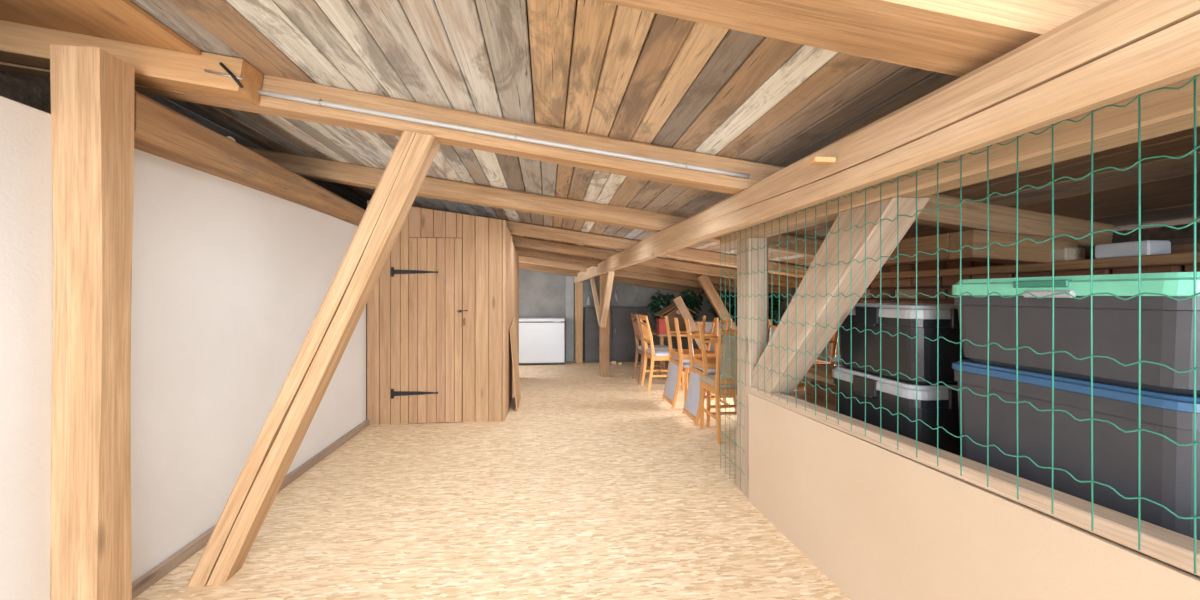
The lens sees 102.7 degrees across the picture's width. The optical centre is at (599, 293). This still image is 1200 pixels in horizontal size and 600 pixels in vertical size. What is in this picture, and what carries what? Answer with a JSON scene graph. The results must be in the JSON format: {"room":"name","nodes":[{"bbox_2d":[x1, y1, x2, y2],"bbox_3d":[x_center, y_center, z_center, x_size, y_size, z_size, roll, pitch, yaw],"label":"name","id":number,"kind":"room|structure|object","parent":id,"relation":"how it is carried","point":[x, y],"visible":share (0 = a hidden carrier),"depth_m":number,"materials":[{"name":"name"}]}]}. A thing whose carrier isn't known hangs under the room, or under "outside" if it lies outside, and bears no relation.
{"room":"attic","nodes":[
{"label":"attic","id":0,"kind":"room"},
{"bbox_2d":[0,71,50,113],"bbox_3d":[-2.358,0.075,1.561,0.655,2.250,13.620,0,0,-6],"label":"wall ledge","id":1,"kind":"object","parent":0,"point":[32,91],"depth_m":2.14,"materials":[{"name":"brown wood"}]},
{"bbox_2d":[0,96,365,599],"bbox_3d":[-1.707,0.300,-0.395,0.200,1.800,9.590,0,0,-6],"label":"wall","id":2,"kind":"structure","parent":0,"point":[230,280],"depth_m":2.13,"materials":[{"name":"white paint"}]},
{"bbox_2d":[134,91,365,225],"bbox_3d":[-1.934,-0.669,3.074,0.182,0.175,2.647,0,0,-6],"label":"beam","id":3,"kind":"structure","parent":2,"relation":"on","point":[161,131],"depth_m":2.25,"materials":[{"name":"brown wood"}]},
{"bbox_2d":[132,419,368,598],"bbox_3d":[-1.982,1.173,3.121,0.025,0.055,2.540,0,0,-6],"label":"baseboard","id":4,"kind":"structure","parent":2,"relation":"attached to","point":[145,581],"depth_m":2.23,"materials":[{"name":"brown wood"}]},
{"bbox_2d":[366,304,366,419],"bbox_3d":[-2.487,0.150,6.401,0.140,2.100,3.970,0,0,-6],"label":"wall","id":5,"kind":"structure","parent":0,"point":[366,304],"depth_m":4.55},
{"bbox_2d":[367,200,518,424],"bbox_3d":[-1.676,0.171,5.650,1.308,2.057,2.400,0,0,-6],"label":"wall","id":6,"kind":"structure","parent":0,"point":[490,256],"depth_m":4.49,"materials":[{"name":"brown wood"}]},
{"bbox_2d":[391,238,467,422],"bbox_3d":[-1.580,0.336,4.457,0.691,1.712,0.054,0,0,-6],"label":"door","id":7,"kind":"structure","parent":6,"relation":"in","point":[436,320],"depth_m":4.46,"materials":[{"name":"brown wood"}]},
{"bbox_2d":[132,360,850,599],"bbox_3d":[0.442,1.215,1.920,6.300,0.030,13.720,0,0,-6],"label":"floor","id":8,"kind":"structure","parent":0,"point":[596,487],"depth_m":2.60,"materials":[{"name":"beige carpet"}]},
{"bbox_2d":[50,45,133,599],"bbox_3d":[-1.773,0.185,1.678,0.156,2.030,0.156,0,0,-6],"label":"wall post","id":9,"kind":"object","parent":8,"relation":"on","point":[92,89],"visible":1,"depth_m":1.61,"materials":[{"name":"brown wood"}]},
{"bbox_2d":[187,131,439,586],"bbox_3d":[-1.214,0.249,2.085,0.988,1.902,0.133,0,0,-6],"label":"beam","id":10,"kind":"structure","parent":8,"relation":"on","point":[287,423],"depth_m":2.03,"materials":[{"name":"brown wood"}]},
{"bbox_2d":[510,317,520,410],"bbox_3d":[-0.924,0.735,5.250,0.084,0.930,0.680,0,0,-6],"label":"plywood sheet","id":11,"kind":"object","parent":8,"relation":"on","point":[513,338],"visible":1,"depth_m":5.13,"materials":[{"name":"brown wood"}]},
{"bbox_2d":[519,317,564,364],"bbox_3d":[-1.052,0.806,8.295,0.878,0.788,0.440,0,0,-6],"label":"chest freezer","id":12,"kind":"object","parent":8,"relation":"on","point":[541,339],"visible":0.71,"depth_m":8.09,"materials":[{"name":"white metal"}]},
{"bbox_2d":[575,282,582,362],"bbox_3d":[-0.369,0.500,8.400,0.135,1.400,0.125,0,0,-6],"label":"post","id":13,"kind":"object","parent":8,"relation":"on","point":[578,286],"visible":1,"depth_m":8.34,"materials":[{"name":"brown wood"}]},
{"bbox_2d":[574,266,598,282],"bbox_3d":[-0.174,-0.314,7.755,0.172,0.249,1.574,0,0,-15],"label":"beam","id":14,"kind":"structure","parent":13,"relation":"on","point":[591,271],"depth_m":7.58,"materials":[{"name":"brown wood"}]},
{"bbox_2d":[599,275,609,376],"bbox_3d":[0.068,0.463,7.015,0.141,1.475,0.136,0,0,-6],"label":"post","id":15,"kind":"object","parent":8,"relation":"on","point":[604,339],"visible":0.78,"depth_m":6.95,"materials":[{"name":"brown wood"}]},
{"bbox_2d":[590,278,599,325],"bbox_3d":[-0.057,0.109,7.443,0.063,0.735,0.733,0,0,-12],"label":"strut","id":16,"kind":"object","parent":15,"relation":"attached to","point":[592,280],"visible":0.83,"depth_m":7.44,"materials":[{"name":"brown wood"}]},
{"bbox_2d":[600,271,614,327],"bbox_3d":[0.094,0.080,6.455,0.078,0.803,0.951,0,0,-6],"label":"strut","id":17,"kind":"object","parent":15,"relation":"attached to","point":[610,275],"visible":0.97,"depth_m":6.39,"materials":[{"name":"brown wood"}]},
{"bbox_2d":[583,307,646,362],"bbox_3d":[0.274,0.715,8.549,1.120,0.970,0.265,0,0,-6],"label":"base cabinet","id":18,"kind":"object","parent":8,"relation":"on","point":[622,335],"visible":0.76,"depth_m":8.44,"materials":[{"name":"metal"}]},
{"bbox_2d":[615,283,639,306],"bbox_3d":[0.481,0.008,8.587,0.444,0.444,0.088,0,0,-6],"label":"coil","id":19,"kind":"object","parent":18,"relation":"on","point":[621,283],"visible":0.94,"depth_m":8.59,"materials":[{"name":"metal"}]},
{"bbox_2d":[630,313,668,383],"bbox_3d":[0.706,0.735,6.607,0.511,0.931,0.444,0,0,-6],"label":"dining chair","id":20,"kind":"object","parent":8,"relation":"on","point":[640,349],"visible":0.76,"depth_m":6.53,"materials":[{"name":"brown wood"}]},
{"bbox_2d":[639,314,683,390],"bbox_3d":[0.786,0.735,6.153,0.511,0.931,0.444,0,0,-6],"label":"dining chair","id":21,"kind":"object","parent":8,"relation":"on","point":[653,354],"visible":0.83,"depth_m":5.97,"materials":[{"name":"orange wood"}]},
{"bbox_2d":[647,329,686,374],"bbox_3d":[1.793,0.890,7.542,2.040,0.620,1.100,0,0,-6],"label":"folding table","id":22,"kind":"object","parent":8,"relation":"on","point":[653,331],"visible":0.15,"depth_m":6.94,"materials":[{"name":"brown wood"}]},
{"bbox_2d":[647,290,674,323],"bbox_3d":[0.993,0.257,7.794,0.452,0.645,0.455,0,0,26],"label":"potted plant","id":23,"kind":"object","parent":22,"relation":"on","point":[656,305],"visible":0.45,"depth_m":7.70,"materials":[{"name":"green plant"}]},
{"bbox_2d":[656,318,666,333],"bbox_3d":[0.903,0.468,6.991,0.144,0.225,0.184,0,0,-6],"label":"storage box","id":24,"kind":"object","parent":22,"relation":"on","point":[661,325],"visible":0.78,"depth_m":6.92,"materials":[{"name":"red plastic"}]},
{"bbox_2d":[654,303,699,330],"bbox_3d":[1.171,0.357,7.343,0.600,0.445,0.400,0,0,-6],"label":"wooden hut","id":25,"kind":"object","parent":22,"relation":"on","point":[671,310],"visible":0.52,"depth_m":7.19,"materials":[{"name":"brown wood"}]},
{"bbox_2d":[679,289,703,320],"bbox_3d":[1.469,0.245,7.743,0.461,0.671,0.517,0,0,17],"label":"potted plant","id":26,"kind":"object","parent":22,"relation":"on","point":[691,300],"visible":0.52,"depth_m":7.63,"materials":[{"name":"green plant"}]},
{"bbox_2d":[694,321,718,333],"bbox_3d":[1.565,0.492,7.145,0.424,0.175,0.344,0,0,-6],"label":"storage box","id":27,"kind":"object","parent":22,"relation":"on","point":[708,323],"visible":0.15,"depth_m":6.99,"materials":[{"name":"white plastic"}]},
{"bbox_2d":[706,291,732,319],"bbox_3d":[1.832,0.250,7.316,0.449,0.660,0.486,0,0,40],"label":"potted plant","id":28,"kind":"object","parent":22,"relation":"on","point":[728,299],"visible":0.16,"depth_m":7.24,"materials":[{"name":"green plant"}]},
{"bbox_2d":[719,292,736,326],"bbox_3d":[2.173,0.271,7.872,0.486,0.618,0.557,0,0,-6],"label":"potted plant","id":29,"kind":"object","parent":22,"relation":"on","point":[733,313],"visible":0.38,"depth_m":7.78,"materials":[{"name":"green plant"}]},
{"bbox_2d":[768,292,783,322],"bbox_3d":[2.541,0.279,7.435,0.580,0.628,0.470,0,0,-6],"label":"potted plant","id":30,"kind":"object","parent":22,"relation":"on","point":[772,309],"visible":0.21,"depth_m":7.35,"materials":[{"name":"green plant"}]},
{"bbox_2d":[673,296,707,349],"bbox_3d":[1.327,0.625,6.384,0.731,1.206,0.040,0,0,-6],"label":"plank","id":31,"kind":"object","parent":8,"relation":"on","point":[679,303],"visible":0.42,"depth_m":6.34,"materials":[{"name":"brown wood"}]},
{"bbox_2d":[675,318,727,404],"bbox_3d":[1.096,0.735,5.232,0.511,0.931,0.444,0,0,-6],"label":"dining chair","id":32,"kind":"object","parent":8,"relation":"on","point":[686,366],"visible":0.22,"depth_m":5.06,"materials":[{"name":"orange wood"}]},
{"bbox_2d":[662,316,717,407],"bbox_3d":[0.972,0.712,5.198,0.511,0.931,0.444,0,0,-6],"label":"dining chair","id":33,"kind":"object","parent":32,"relation":"on","point":[675,367],"visible":0.88,"depth_m":5.08,"materials":[{"name":"orange wood"}]},
{"bbox_2d":[697,274,736,329],"bbox_3d":[1.809,0.472,6.589,0.970,1.522,0.075,0,0,-6],"label":"beam","id":34,"kind":"structure","parent":8,"relation":"on","point":[709,289],"depth_m":6.53,"materials":[{"name":"brown wood"}]},
{"bbox_2d":[697,368,736,426],"bbox_3d":[1.181,0.735,4.557,0.511,0.931,0.444,0,0,-6],"label":"dining chair","id":35,"kind":"object","parent":8,"relation":"on","point":[709,396],"visible":0.17,"depth_m":4.34,"materials":[{"name":"orange wood"}]},
{"bbox_2d":[682,319,730,424],"bbox_3d":[1.084,0.712,4.546,0.511,0.931,0.444,0,0,-6],"label":"dining chair","id":36,"kind":"object","parent":35,"relation":"on","point":[691,408],"visible":0.7,"depth_m":4.50,"materials":[{"name":"orange wood"}]},
{"bbox_2d":[699,327,770,443],"bbox_3d":[1.134,0.735,4.081,0.444,0.931,0.511,0,0,-6],"label":"dining chair","id":37,"kind":"object","parent":8,"relation":"on","point":[711,383],"visible":0.45,"depth_m":3.88,"materials":[{"name":"orange wood"}]},
{"bbox_2d":[736,238,768,498],"bbox_3d":[0.922,0.435,2.909,0.126,1.530,0.218,0,0,-6],"label":"fence post","id":38,"kind":"object","parent":8,"relation":"on","point":[743,258],"visible":0.57,"depth_m":2.84,"materials":[{"name":"beige wood"}]},
{"bbox_2d":[721,75,1199,244],"bbox_3d":[1.107,-0.392,1.204,0.126,0.120,4.150,0,0,-6],"label":"beam","id":39,"kind":"structure","parent":38,"relation":"on","point":[1163,111],"depth_m":1.17,"materials":[{"name":"brown wood"}]},
{"bbox_2d":[720,74,1199,573],"bbox_3d":[1.012,0.357,1.353,0.008,1.625,3.742,0,0,-6],"label":"wire mesh fence","id":40,"kind":"object","parent":39,"relation":"attached to","point":[1138,162],"visible":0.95,"depth_m":1.24,"materials":[{"name":"green metal"}]},
{"bbox_2d":[736,391,835,411],"bbox_3d":[1.730,0.940,1.398,1.145,0.520,4.000,0,0,-6],"label":"platform","id":41,"kind":"object","parent":8,"relation":"on","point":[810,398],"visible":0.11,"depth_m":3.09,"materials":[{"name":"brown wood"}]},
{"bbox_2d":[806,387,835,402],"bbox_3d":[1.608,0.662,2.944,0.278,0.035,0.802,0,0,-6],"label":"board","id":42,"kind":"object","parent":41,"relation":"on","point":[808,390],"visible":0.16,"depth_m":3.14,"materials":[{"name":"brown wood"}]},
{"bbox_2d":[806,382,835,397],"bbox_3d":[1.602,0.626,2.943,0.280,0.035,0.801,0,0,-6],"label":"board","id":43,"kind":"object","parent":42,"relation":"on","point":[808,385],"visible":0.19,"depth_m":3.13,"materials":[{"name":"brown wood"}]},
{"bbox_2d":[810,378,835,389],"bbox_3d":[1.626,0.590,2.946,0.271,0.035,0.800,0,0,-4],"label":"board","id":44,"kind":"object","parent":43,"relation":"on","point":[811,379],"visible":0.1,"depth_m":3.17,"materials":[{"name":"brown wood"}]},
{"bbox_2d":[806,372,834,385],"bbox_3d":[1.599,0.554,2.943,0.278,0.035,0.806,0,0,-6],"label":"board","id":45,"kind":"object","parent":44,"relation":"on","point":[809,375],"visible":0.15,"depth_m":3.14,"materials":[{"name":"brown wood"}]},
{"bbox_2d":[807,366,835,379],"bbox_3d":[1.603,0.518,2.944,0.291,0.035,0.802,0,0,-6],"label":"board","id":46,"kind":"object","parent":45,"relation":"on","point":[820,370],"visible":0.16,"depth_m":3.18,"materials":[{"name":"brown wood"}]},
{"bbox_2d":[832,365,959,455],"bbox_3d":[1.373,0.519,2.149,0.422,0.322,0.590,0,0,-6],"label":"tub","id":47,"kind":"object","parent":41,"relation":"on","point":[948,409],"visible":0.49,"depth_m":1.91,"materials":[{"name":"black plastic"}]},
{"bbox_2d":[839,303,969,384],"bbox_3d":[1.380,0.201,2.139,0.422,0.312,0.580,0,0,-6],"label":"tub","id":48,"kind":"object","parent":47,"relation":"on","point":[949,327],"visible":0.63,"depth_m":1.91,"materials":[{"name":"black plastic"}]},
{"bbox_2d":[952,360,1199,576],"bbox_3d":[1.440,0.453,1.356,0.444,0.455,0.670,0,0,-6],"label":"tub","id":49,"kind":"object","parent":41,"relation":"on","point":[1167,468],"visible":0.54,"depth_m":1.22,"materials":[{"name":"grey plastic"}]},
{"bbox_2d":[952,272,1199,394],"bbox_3d":[1.435,0.088,1.356,0.454,0.272,0.670,0,0,-6],"label":"tub","id":50,"kind":"object","parent":49,"relation":"on","point":[1167,324],"visible":0.94,"depth_m":1.22,"materials":[{"name":"grey plastic"}]},
{"bbox_3d":[1.340,0.530,2.623,0.096,0.300,0.095,0,0,-6],"label":"stump","id":51,"kind":"object","parent":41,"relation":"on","visible":0},
{"bbox_2d":[832,355,840,363],"bbox_3d":[1.340,0.357,2.622,0.134,0.045,0.124,0,0,-33],"label":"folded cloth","id":52,"kind":"object","parent":51,"relation":"on","point":[835,357],"visible":0.3,"depth_m":2.61,"materials":[{"name":"grey fabric"}]},
{"bbox_2d":[769,325,810,390],"bbox_3d":[1.816,0.735,4.476,0.511,0.931,0.444,0,0,-6],"label":"dining chair","id":53,"kind":"object","parent":8,"relation":"on","point":[773,327],"visible":0.02,"depth_m":4.27,"materials":[{"name":"orange wood"}]},
{"bbox_2d":[769,319,837,365],"bbox_3d":[1.903,0.712,4.486,0.511,0.931,0.444,0,0,-6],"label":"dining chair","id":54,"kind":"object","parent":53,"relation":"on","point":[835,336],"visible":0.09,"depth_m":4.29,"materials":[{"name":"orange wood"}]},
{"bbox_2d":[336,194,802,278],"bbox_3d":[-0.144,-0.544,7.228,6.300,1.230,3.600,0,0,-6],"label":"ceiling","id":55,"kind":"structure","parent":0,"point":[360,202],"depth_m":6.01,"materials":[{"name":"brown wood"}]},
{"bbox_2d":[518,256,736,293],"bbox_3d":[0.159,-0.367,7.669,5.217,0.856,0.116,0,0,-6],"label":"rafter","id":56,"kind":"object","parent":55,"relation":"attached to","point":[620,273],"visible":0.3,"depth_m":7.65,"materials":[{"name":"brown wood"}]},
{"bbox_2d":[519,262,736,299],"bbox_3d":[0.088,-0.294,8.315,5.218,0.848,0.116,0,0,-6],"label":"rafter","id":57,"kind":"object","parent":55,"relation":"attached to","point":[526,266],"visible":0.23,"depth_m":8.30,"materials":[{"name":"brown wood"}]},
{"bbox_2d":[514,246,789,294],"bbox_3d":[0.242,-0.418,6.923,5.217,0.856,0.116,0,0,-6],"label":"rafter","id":58,"kind":"object","parent":55,"relation":"attached to","point":[526,252],"visible":0.33,"depth_m":6.91,"materials":[{"name":"brown wood"}]},
{"bbox_2d":[512,235,802,287],"bbox_3d":[0.324,-0.467,6.178,5.218,0.849,0.116,0,0,-6],"label":"rafter","id":59,"kind":"object","parent":55,"relation":"attached to","point":[518,241],"visible":0.57,"depth_m":6.17,"materials":[{"name":"brown wood"}]},
{"bbox_2d":[519,269,736,360],"bbox_3d":[-0.258,0.275,8.719,6.200,1.850,0.150,0,0,-6],"label":"wall","id":60,"kind":"structure","parent":0,"point":[541,294],"depth_m":8.61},
{"bbox_2d":[566,276,573,360],"bbox_3d":[-0.541,0.440,8.592,0.140,1.520,0.060,0,0,-6],"label":"trim","id":61,"kind":"structure","parent":60,"relation":"attached to","point":[569,279],"depth_m":8.56,"materials":[{"name":"white paint"}]},
{"bbox_2d":[130,0,1199,266],"bbox_3d":[0.624,-0.696,0.270,6.300,0.927,10.400,0,0,-6],"label":"ceiling","id":62,"kind":"structure","parent":0,"point":[596,67],"depth_m":1.72,"materials":[{"name":"brown wood"}]},
{"bbox_2d":[0,0,200,54],"bbox_3d":[-1.868,-0.989,0.543,0.965,0.152,2.490,0,0,-6],"label":"ceiling beam","id":63,"kind":"structure","parent":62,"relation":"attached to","point":[121,20],"depth_m":1.67,"materials":[{"name":"brown wood"}]},
{"bbox_2d":[245,146,823,256],"bbox_3d":[-0.121,-0.645,3.739,5.158,0.853,0.146,0,0,-6],"label":"rafter","id":64,"kind":"object","parent":62,"relation":"attached to","point":[304,166],"visible":0.52,"depth_m":3.61,"materials":[{"name":"brown wood"}]},
{"bbox_2d":[596,0,1199,274],"bbox_3d":[0.590,-0.381,3.059,0.269,0.213,7.952,0,0,-7],"label":"beam","id":65,"kind":"structure","parent":64,"relation":"attached to","point":[1114,51],"depth_m":0.94,"materials":[{"name":"brown wood"}]},
{"bbox_2d":[809,156,835,164],"bbox_3d":[0.677,-0.406,1.463,0.068,0.016,0.040,0,0,-6],"label":"wooden peg","id":66,"kind":"object","parent":65,"relation":"attached to","point":[817,160],"visible":1,"depth_m":1.45,"materials":[{"name":"beige wood"}]},
{"bbox_2d":[0,60,1113,246],"bbox_3d":[0.046,-0.644,2.224,5.159,0.844,0.136,0,0,-6],"label":"rafter","id":67,"kind":"object","parent":62,"relation":"attached to","point":[974,214],"visible":0.51,"depth_m":2.15,"materials":[{"name":"brown wood"}]},
{"bbox_2d":[0,19,262,104],"bbox_3d":[-1.930,-0.922,1.865,1.089,0.278,0.137,0,0,-6],"label":"ceiling beam","id":68,"kind":"structure","parent":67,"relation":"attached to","point":[21,43],"depth_m":1.83,"materials":[{"name":"brown wood"}]},
{"bbox_2d":[204,69,243,79],"bbox_3d":[-1.443,-0.842,1.843,0.137,0.036,0.010,0,0,-5],"label":"rod","id":69,"kind":"object","parent":68,"relation":"attached to","point":[205,70],"visible":1,"depth_m":1.84,"materials":[{"name":"grey metal"}]},
{"bbox_2d":[219,62,242,87],"bbox_3d":[-1.413,-0.839,1.840,0.094,0.100,0.013,0,0,5],"label":"iron hook","id":70,"kind":"object","parent":68,"relation":"attached to","point":[237,81],"visible":1,"depth_m":1.84,"materials":[{"name":"black metal"}]},
{"bbox_2d":[258,90,749,178],"bbox_3d":[-0.367,-0.689,2.096,2.123,0.315,0.032,0,0,-6],"label":"conduit pipe","id":71,"kind":"object","parent":67,"relation":"attached to","point":[321,103],"visible":0.98,"depth_m":2.08,"materials":[{"name":"metal"}]},
{"bbox_2d":[411,206,808,277],"bbox_3d":[0.404,-0.544,5.457,5.218,0.854,0.126,0,0,-6],"label":"rafter","id":72,"kind":"object","parent":62,"relation":"attached to","point":[516,228],"visible":0.48,"depth_m":5.38,"materials":[{"name":"brown wood"}]},
{"bbox_2d":[597,0,1106,76],"bbox_3d":[0.379,-0.618,0.942,4.778,0.796,0.196,0,0,-6],"label":"rafter","id":73,"kind":"object","parent":62,"relation":"attached to","point":[951,37],"visible":0.48,"depth_m":0.94,"materials":[{"name":"brown wood"}]},
{"bbox_2d":[768,287,839,365],"bbox_3d":[2.579,0.400,6.482,1.050,1.600,4.920,0,0,-6],"label":"wall","id":74,"kind":"structure","parent":0,"point":[783,305],"depth_m":7.30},
{"bbox_2d":[749,393,1199,599],"bbox_3d":[1.117,0.850,0.966,0.018,0.700,3.676,0,0,-8],"label":"wall","id":75,"kind":"structure","parent":0,"point":[880,523],"depth_m":1.57,"materials":[{"name":"beige paint"}]},
{"bbox_2d":[749,386,1199,576],"bbox_3d":[1.146,0.509,0.969,0.079,0.134,3.677,0,0,-8],"label":"rail","id":76,"kind":"object","parent":75,"relation":"on","point":[1173,548],"visible":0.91,"depth_m":1.21,"materials":[{"name":"brown wood"}]},
{"bbox_2d":[752,197,929,395],"bbox_3d":[1.016,0.125,2.229,0.144,0.913,1.160,0,0,-6],"label":"beam","id":77,"kind":"structure","parent":76,"relation":"on","point":[906,206],"depth_m":2.05,"materials":[{"name":"brown wood"}]},
{"bbox_2d":[839,236,1199,345],"bbox_3d":[2.511,0.488,0.947,0.300,1.425,6.332,0,0,-6],"label":"wall","id":78,"kind":"structure","parent":0,"point":[926,285],"depth_m":3.01,"materials":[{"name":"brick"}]},
{"bbox_2d":[949,230,1077,264],"bbox_3d":[1.954,-0.214,2.276,0.542,0.158,0.131,0,0,-6],"label":"tie beam","id":79,"kind":"structure","parent":78,"relation":"attached to","point":[1029,252],"depth_m":2.21,"materials":[{"name":"brown wood"}]},
{"bbox_2d":[883,233,954,265],"bbox_3d":[1.702,-0.233,2.713,0.145,0.126,0.780,0,0,-6],"label":"beam","id":80,"kind":"structure","parent":79,"relation":"attached to","point":[928,244],"depth_m":2.48,"materials":[{"name":"brown wood"}]},
{"bbox_2d":[874,252,1199,278],"bbox_3d":[2.152,-0.130,2.199,0.136,0.046,3.100,0,0,-6],"label":"wall shelf","id":81,"kind":"object","parent":78,"relation":"attached to","point":[1174,259],"visible":0.79,"depth_m":2.15,"materials":[{"name":"brown wood"}]},
{"bbox_2d":[1054,248,1084,261],"bbox_3d":[2.142,-0.180,2.264,0.105,0.060,0.190,0,0,-6],"label":"brick","id":82,"kind":"object","parent":81,"relation":"on","point":[1060,254],"visible":0.43,"depth_m":2.17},
{"bbox_2d":[1095,240,1170,258],"bbox_3d":[2.175,-0.180,1.966,0.105,0.060,0.190,0,0,-6],"label":"plastic box","id":83,"kind":"object","parent":81,"relation":"on","point":[1148,247],"visible":0.81,"depth_m":1.92,"materials":[{"name":"white plastic"}]},
{"bbox_2d":[1112,223,1199,242],"bbox_3d":[2.979,0.440,-0.325,0.050,1.520,8.700,0,0,-6],"label":"wall","id":84,"kind":"structure","parent":0,"point":[1156,233],"depth_m":2.29,"materials":[{"name":"brown wood"}]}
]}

